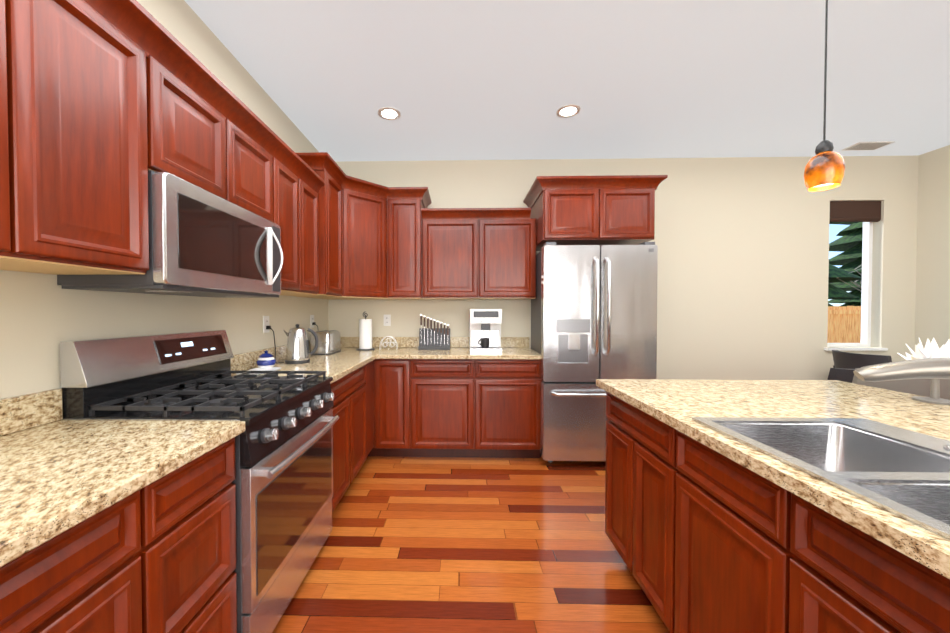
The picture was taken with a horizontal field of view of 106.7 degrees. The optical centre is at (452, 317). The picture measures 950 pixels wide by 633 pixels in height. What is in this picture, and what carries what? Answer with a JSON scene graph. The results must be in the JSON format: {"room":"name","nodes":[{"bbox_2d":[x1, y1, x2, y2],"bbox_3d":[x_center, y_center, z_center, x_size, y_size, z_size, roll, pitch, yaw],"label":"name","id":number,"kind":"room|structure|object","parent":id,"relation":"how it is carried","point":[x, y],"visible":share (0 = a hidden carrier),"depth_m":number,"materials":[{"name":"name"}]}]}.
{"room":"kitchen","nodes":[
{"label":"kitchen","id":0,"kind":"room"},
{"bbox_2d":[0,0,328,398],"bbox_3d":[-1.426,-0.135,0.506,0.160,2.800,6.545,0,1,1],"label":"wall","id":1,"kind":"structure","parent":0,"point":[42,316],"depth_m":1.58,"materials":[{"name":"beige paint"}]},
{"bbox_2d":[0,0,31,263],"bbox_3d":[-1.173,-0.542,0.626,0.337,0.810,0.361,0,1,1],"label":"upper cabinet","id":2,"kind":"object","parent":1,"relation":"attached to","point":[15,206],"depth_m":0.81,"materials":[{"name":"brown wood"}]},
{"bbox_2d":[0,389,62,435],"bbox_3d":[-1.340,0.305,0.291,0.021,0.104,1.787,0,1,1],"label":"backsplash","id":3,"kind":"structure","parent":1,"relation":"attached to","point":[23,412],"depth_m":1.09,"materials":[{"name":"stone"}]},
{"bbox_2d":[0,0,159,274],"bbox_3d":[-1.164,-0.548,0.986,0.337,0.810,0.359,0,1,1],"label":"upper cabinet","id":4,"kind":"object","parent":1,"relation":"attached to","point":[106,106],"depth_m":0.98,"materials":[{"name":"brown wood"}]},
{"bbox_2d":[160,28,235,204],"bbox_3d":[-1.155,-0.731,1.356,0.337,0.458,0.387,0,1,1],"label":"upper cabinet","id":5,"kind":"object","parent":1,"relation":"attached to","point":[196,109],"depth_m":1.35,"materials":[{"name":"brown wood"}]},
{"bbox_2d":[57,170,282,297],"bbox_3d":[-1.108,-0.297,1.556,0.416,0.395,0.763,0,1,1],"label":"over-the-range microwave","id":6,"kind":"object","parent":5,"relation":"attached to","point":[203,243],"visible":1,"depth_m":1.33,"materials":[{"name":"silver metal"}]},
{"bbox_2d":[232,96,279,225],"bbox_3d":[-1.145,-0.737,1.742,0.337,0.458,0.386,0,1,1],"label":"upper cabinet","id":7,"kind":"object","parent":1,"relation":"attached to","point":[255,149],"depth_m":1.75,"materials":[{"name":"brown wood"}]},
{"bbox_2d":[263,316,268,332],"bbox_3d":[-1.294,0.047,2.454,0.008,0.116,0.072,0,1,1],"label":"electrical outlet","id":8,"kind":"object","parent":1,"relation":"attached to","point":[265,321],"visible":0.9,"depth_m":2.44,"materials":[{"name":"white plastic"}]},
{"bbox_2d":[266,326,283,363],"bbox_3d":[-1.240,0.189,2.470,0.098,0.263,0.054,0,1,1],"label":"cord","id":9,"kind":"object","parent":8,"relation":"attached to","point":[268,327],"visible":0.85,"depth_m":2.47,"materials":[{"name":"black plastic"}]},
{"bbox_2d":[231,340,309,373],"bbox_3d":[-1.278,0.264,2.776,0.024,0.104,1.642,0,1,1],"label":"backsplash","id":10,"kind":"structure","parent":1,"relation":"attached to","point":[243,361],"depth_m":2.25,"materials":[{"name":"stone"}]},
{"bbox_2d":[280,140,303,295],"bbox_3d":[-1.137,-0.567,2.092,0.337,0.810,0.307,0,1,1],"label":"upper cabinet","id":11,"kind":"object","parent":1,"relation":"attached to","point":[291,166],"depth_m":2.14,"materials":[{"name":"brown wood"}]},
{"bbox_2d":[310,315,313,327],"bbox_3d":[-1.276,0.035,3.213,0.008,0.116,0.072,0,1,1],"label":"electrical outlet","id":12,"kind":"object","parent":1,"relation":"attached to","point":[311,320],"visible":0.9,"depth_m":3.19,"materials":[{"name":"white plastic"}]},
{"bbox_2d":[304,164,319,295],"bbox_3d":[-1.129,-0.572,2.398,0.337,0.810,0.306,0,1,1],"label":"upper cabinet","id":13,"kind":"object","parent":1,"relation":"attached to","point":[311,181],"depth_m":2.42,"materials":[{"name":"brown wood"}]},
{"bbox_2d":[296,152,427,299],"bbox_3d":[-0.785,-0.673,3.069,0.993,0.990,1.048,0,1,1],"label":"upper cabinet","id":14,"kind":"object","parent":1,"relation":"attached to","point":[372,234],"depth_m":3.09,"materials":[{"name":"brown wood"}]},
{"bbox_2d":[272,452,669,632],"bbox_3d":[1.570,1.326,0.457,6.155,0.120,6.545,0,1,1],"label":"floor","id":15,"kind":"structure","parent":0,"point":[459,545],"depth_m":1.82,"materials":[{"name":"brown wood"}]},
{"bbox_2d":[0,481,159,632],"bbox_3d":[-1.039,0.829,0.421,0.617,0.874,0.843,0,1,1],"label":"base cabinet","id":16,"kind":"object","parent":15,"relation":"on","point":[158,556],"depth_m":0.72,"materials":[{"name":"brown wood"}]},
{"bbox_2d":[0,420,244,566],"bbox_3d":[-1.029,0.376,0.285,0.644,0.035,1.787,0,1,1],"label":"countertop","id":17,"kind":"structure","parent":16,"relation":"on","point":[58,477],"depth_m":0.84,"materials":[{"name":"stone"}]},
{"bbox_2d":[156,437,236,632],"bbox_3d":[-1.024,0.819,1.013,0.617,0.874,0.343,0,1,1],"label":"base cabinet","id":18,"kind":"object","parent":15,"relation":"on","point":[196,501],"depth_m":1.01,"materials":[{"name":"brown wood"}]},
{"bbox_2d":[60,330,338,632],"bbox_3d":[-0.955,0.661,1.568,0.706,1.172,0.765,0,1,1],"label":"range","id":19,"kind":"object","parent":15,"relation":"on","point":[283,481],"visible":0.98,"depth_m":1.37,"materials":[{"name":"silver metal"}]},
{"bbox_2d":[330,363,367,511],"bbox_3d":[-0.991,0.797,2.376,0.617,0.874,0.835,0,1,1],"label":"base cabinet","id":20,"kind":"object","parent":15,"relation":"on","point":[350,431],"depth_m":2.35,"materials":[{"name":"brown wood"}]},
{"bbox_2d":[231,351,379,383],"bbox_3d":[-0.974,0.340,2.455,0.648,0.035,1.012,0,1,1],"label":"countertop","id":21,"kind":"structure","parent":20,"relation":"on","point":[338,365],"depth_m":2.43,"materials":[{"name":"stone"}]},
{"bbox_2d":[236,367,280,376],"bbox_3d":[-1.133,0.321,2.074,0.170,0.014,0.270,0,1,1],"label":"spoon rest","id":22,"kind":"object","parent":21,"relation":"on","point":[268,369],"visible":0.58,"depth_m":2.14,"materials":[{"name":"white ceramic"}]},
{"bbox_2d":[256,350,275,367],"bbox_3d":[-1.179,0.266,2.235,0.113,0.118,0.113,0,1,1],"label":"sugar bowl","id":23,"kind":"object","parent":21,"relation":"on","point":[266,359],"visible":0.88,"depth_m":2.20,"materials":[{"name":"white ceramic"}]},
{"bbox_2d":[284,324,318,363],"bbox_3d":[-1.082,0.183,2.511,0.213,0.275,0.164,0,1,1],"label":"kettle","id":24,"kind":"object","parent":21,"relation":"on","point":[297,350],"visible":1,"depth_m":2.46,"materials":[{"name":"silver metal"}]},
{"bbox_2d":[310,330,340,354],"bbox_3d":[-1.108,0.215,3.103,0.176,0.192,0.328,0,1,1],"label":"toaster","id":25,"kind":"object","parent":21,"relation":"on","point":[329,342],"visible":0.98,"depth_m":2.95,"materials":[{"name":"silver metal"}]},
{"bbox_2d":[368,359,375,455],"bbox_3d":[-0.978,0.788,2.911,0.617,0.874,0.235,0,1,1],"label":"base cabinet","id":26,"kind":"object","parent":15,"relation":"on","point":[371,365],"depth_m":2.98,"materials":[{"name":"brown wood"}]},
{"bbox_2d":[376,359,411,456],"bbox_3d":[-0.516,0.781,3.302,0.332,0.874,0.617,0,1,1],"label":"base cabinet","id":27,"kind":"object","parent":15,"relation":"on","point":[393,376],"depth_m":3.00,"materials":[{"name":"brown wood"}]},
{"bbox_2d":[412,359,475,456],"bbox_3d":[-0.079,0.781,3.292,0.544,0.874,0.617,0,1,1],"label":"base cabinet","id":28,"kind":"object","parent":15,"relation":"on","point":[443,390],"depth_m":2.99,"materials":[{"name":"brown wood"}]},
{"bbox_2d":[340,347,540,358],"bbox_3d":[-0.253,0.326,3.270,2.048,0.035,0.654,0,1,1],"label":"countertop","id":29,"kind":"structure","parent":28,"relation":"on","point":[385,352],"depth_m":3.05,"materials":[{"name":"stone"}]},
{"bbox_2d":[356,311,374,350],"bbox_3d":[-0.822,0.125,3.344,0.170,0.363,0.170,0,1,1],"label":"paper towel holder","id":30,"kind":"object","parent":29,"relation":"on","point":[365,334],"visible":1,"depth_m":3.29,"materials":[{"name":"white paper"}]},
{"bbox_2d":[379,336,397,349],"bbox_3d":[-0.611,0.242,3.381,0.167,0.126,0.057,0,1,1],"label":"napkin holder","id":31,"kind":"object","parent":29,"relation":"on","point":[388,342],"visible":1,"depth_m":3.36,"materials":[{"name":"silver metal"}]},
{"bbox_2d":[418,315,449,349],"bbox_3d":[-0.170,0.139,3.398,0.300,0.334,0.120,0,1,1],"label":"knife block","id":32,"kind":"object","parent":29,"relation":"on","point":[434,338],"visible":1,"depth_m":3.40,"materials":[{"name":"grey plastic"}]},
{"bbox_2d":[469,309,501,351],"bbox_3d":[0.309,0.114,3.346,0.285,0.385,0.360,0,1,1],"label":"coffee machine","id":33,"kind":"object","parent":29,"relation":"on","point":[484,323],"visible":0.98,"depth_m":3.22,"materials":[{"name":"white plastic"}]},
{"bbox_2d":[478,338,489,347],"bbox_3d":[0.287,0.231,3.219,0.106,0.085,0.080,0,1,1],"label":"coffee mug","id":34,"kind":"object","parent":33,"relation":"on","point":[485,342],"visible":0.96,"depth_m":3.19,"materials":[{"name":"grey ceramic"}]},
{"bbox_2d":[476,359,541,457],"bbox_3d":[0.480,0.782,3.278,0.574,0.874,0.617,0,1,1],"label":"base cabinet","id":35,"kind":"object","parent":15,"relation":"on","point":[508,391],"depth_m":2.98,"materials":[{"name":"brown wood"}]},
{"bbox_2d":[531,242,657,461],"bbox_3d":[1.193,0.304,3.145,0.914,1.834,0.775,0,1,1],"label":"refrigerator","id":36,"kind":"object","parent":15,"relation":"on","point":[593,313],"visible":0.77,"depth_m":2.83,"materials":[{"name":"silver metal"}]},
{"bbox_2d":[605,391,949,632],"bbox_3d":[1.346,0.826,0.614,1.152,0.874,2.485,0,1,1],"label":"kitchen island","id":37,"kind":"object","parent":15,"relation":"on","point":[703,538],"visible":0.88,"depth_m":0.97,"materials":[{"name":"brown wood"}]},
{"bbox_2d":[596,379,949,578],"bbox_3d":[1.372,0.370,0.608,1.260,0.035,2.550,0,1,1],"label":"island countertop","id":38,"kind":"structure","parent":37,"relation":"on","point":[678,404],"depth_m":1.26,"materials":[{"name":"stone"}]},
{"bbox_2d":[692,417,949,539],"bbox_3d":[1.075,0.437,0.759,0.562,0.208,0.835,0,1,1],"label":"sink","id":39,"kind":"object","parent":38,"relation":"in","point":[902,473],"visible":0.46,"depth_m":0.98,"materials":[{"name":"silver metal"}]},
{"bbox_2d":[853,358,949,381],"bbox_3d":[1.173,0.206,0.806,0.349,0.267,0.068,1,1,31],"label":"faucet","id":40,"kind":"object","parent":38,"relation":"on","point":[933,368],"visible":1,"depth_m":0.84,"materials":[{"name":"silver metal"}]},
{"bbox_2d":[897,337,949,404],"bbox_3d":[1.942,0.210,1.417,0.196,0.257,0.195,0,1,1],"label":"decorative bowl","id":41,"kind":"object","parent":38,"relation":"on","point":[931,350],"visible":0.54,"depth_m":1.41,"materials":[{"name":"white ceramic"}]},
{"bbox_2d":[827,368,854,382],"bbox_3d":[2.607,0.775,2.424,0.500,0.915,0.517,0,1,-15],"label":"dining chair","id":42,"kind":"object","parent":15,"relation":"on","point":[842,374],"visible":0.02,"depth_m":2.20,"materials":[{"name":"grey"}]},
{"bbox_2d":[832,350,891,368],"bbox_3d":[3.633,0.763,3.026,0.517,0.920,0.420,0,1,1],"label":"dining chair","id":43,"kind":"object","parent":15,"relation":"on","point":[846,360],"visible":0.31,"depth_m":2.97,"materials":[{"name":"grey"}]},
{"bbox_2d":[852,368,949,399],"bbox_3d":[2.295,0.750,1.870,0.460,0.985,0.517,0,1,13],"label":"counter stool","id":44,"kind":"object","parent":15,"relation":"on","point":[920,387],"visible":0.12,"depth_m":1.66,"materials":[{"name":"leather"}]},
{"bbox_2d":[184,0,949,161],"bbox_3d":[1.570,-1.594,0.408,6.155,0.120,6.545,0,1,1],"label":"ceiling","id":45,"kind":"structure","parent":0,"point":[477,79],"depth_m":2.27,"materials":[{"name":"grey paint"}]},
{"bbox_2d":[378,107,400,119],"bbox_3d":[-0.486,-1.567,2.717,0.176,0.010,0.176,0,1,1],"label":"recessed light","id":46,"kind":"object","parent":45,"relation":"in","point":[388,113],"visible":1,"depth_m":2.71,"materials":[{"name":"white plastic"}]},
{"bbox_2d":[556,104,580,117],"bbox_3d":[0.883,-1.566,2.684,0.176,0.010,0.176,0,1,1],"label":"recessed light","id":47,"kind":"object","parent":45,"relation":"in","point":[568,111],"visible":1,"depth_m":2.67,"materials":[{"name":"white plastic"}]},
{"bbox_2d":[804,0,844,190],"bbox_3d":[1.113,-0.967,1.048,0.110,1.154,0.110,0,1,1],"label":"pendant light","id":48,"kind":"object","parent":45,"relation":"hanging from","point":[824,168],"visible":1,"depth_m":1.04,"materials":[{"name":"orange glass"}]},
{"bbox_2d":[841,141,894,150],"bbox_3d":[3.818,-1.575,3.242,0.300,0.011,0.160,0,1,1],"label":"ceiling vent","id":49,"kind":"object","parent":45,"relation":"in","point":[871,145],"visible":0.98,"depth_m":3.22,"materials":[{"name":"white plastic"}]},
{"bbox_2d":[328,155,918,379],"bbox_3d":[1.648,-0.187,3.624,5.835,2.800,0.160,0,1,1],"label":"wall","id":50,"kind":"structure","parent":0,"point":[742,243],"depth_m":3.51,"materials":[{"name":"beige paint"}]},
{"bbox_2d":[384,315,390,325],"bbox_3d":[-0.665,0.028,3.599,0.072,0.116,0.008,0,1,1],"label":"electrical outlet","id":51,"kind":"object","parent":50,"relation":"attached to","point":[387,320],"visible":1,"depth_m":3.60,"materials":[{"name":"white plastic"}]},
{"bbox_2d":[340,337,528,347],"bbox_3d":[-0.246,0.251,3.584,2.048,0.104,0.024,0,1,1],"label":"backsplash","id":52,"kind":"structure","parent":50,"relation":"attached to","point":[509,342],"depth_m":3.58,"materials":[{"name":"stone"}]},
{"bbox_2d":[424,208,479,299],"bbox_3d":[-0.015,-0.589,3.410,0.526,0.810,0.332,0,1,1],"label":"upper cabinet","id":53,"kind":"object","parent":50,"relation":"attached to","point":[451,235],"depth_m":3.25,"materials":[{"name":"brown wood"}]},
{"bbox_2d":[480,208,539,298],"bbox_3d":[0.511,-0.589,3.397,0.526,0.810,0.332,0,1,1],"label":"upper cabinet","id":54,"kind":"object","parent":50,"relation":"attached to","point":[508,249],"depth_m":3.24,"materials":[{"name":"brown wood"}]},
{"bbox_2d":[528,176,603,250],"bbox_3d":[1.006,-0.916,3.247,0.465,0.510,0.597,0,1,1],"label":"upper cabinet","id":55,"kind":"object","parent":50,"relation":"attached to","point":[569,209],"depth_m":2.96,"materials":[{"name":"brown wood"}]},
{"bbox_2d":[592,176,659,245],"bbox_3d":[1.471,-0.916,3.236,0.465,0.510,0.597,0,1,1],"label":"upper cabinet","id":56,"kind":"object","parent":50,"relation":"attached to","point":[629,201],"depth_m":2.94,"materials":[{"name":"brown wood"}]},
{"bbox_2d":[824,201,887,350],"bbox_3d":[3.985,-0.416,3.543,0.580,1.480,0.180,0,1,1],"label":"window","id":57,"kind":"structure","parent":50,"relation":"in","point":[868,213],"depth_m":3.56,"materials":[{"name":"white plastic"}]},
{"bbox_2d":[827,222,865,342],"bbox_3d":[3.986,-0.429,3.602,0.450,1.385,0.004,0,1,1],"label":"window panel","id":58,"kind":"object","parent":57,"relation":"attached to","point":[831,231],"visible":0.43,"depth_m":3.60,"materials":[{"name":"clear glass"}]},
{"bbox_2d":[914,145,949,351],"bbox_3d":[4.567,-0.133,0.359,0.160,2.800,6.545,0,1,1],"label":"wall","id":59,"kind":"structure","parent":0,"point":[932,311],"depth_m":3.34,"materials":[{"name":"beige paint"}]},
{"label":"outside","id":60,"kind":"structure","parent":0,"visible":0},
{"bbox_3d":[9.268,1.549,13.491,22.000,0.100,19.800,0,1,1],"label":"ground","id":61,"kind":"structure","parent":60,"visible":0},
{"bbox_2d":[827,306,860,342],"bbox_3d":[8.137,0.675,7.391,12.035,1.849,0.060,0,1,1],"label":"fence","id":62,"kind":"object","parent":61,"relation":"on","point":[847,318],"depth_m":7.39,"materials":[{"name":"brown wood"}]},
{"bbox_2d":[828,222,862,305],"bbox_3d":[12.218,-3.159,10.869,9.915,9.400,6.963,0,1,1],"label":"tree","id":63,"kind":"object","parent":61,"relation":"on","point":[854,242],"depth_m":12.15,"materials":[{"name":"green plant"}]}
]}

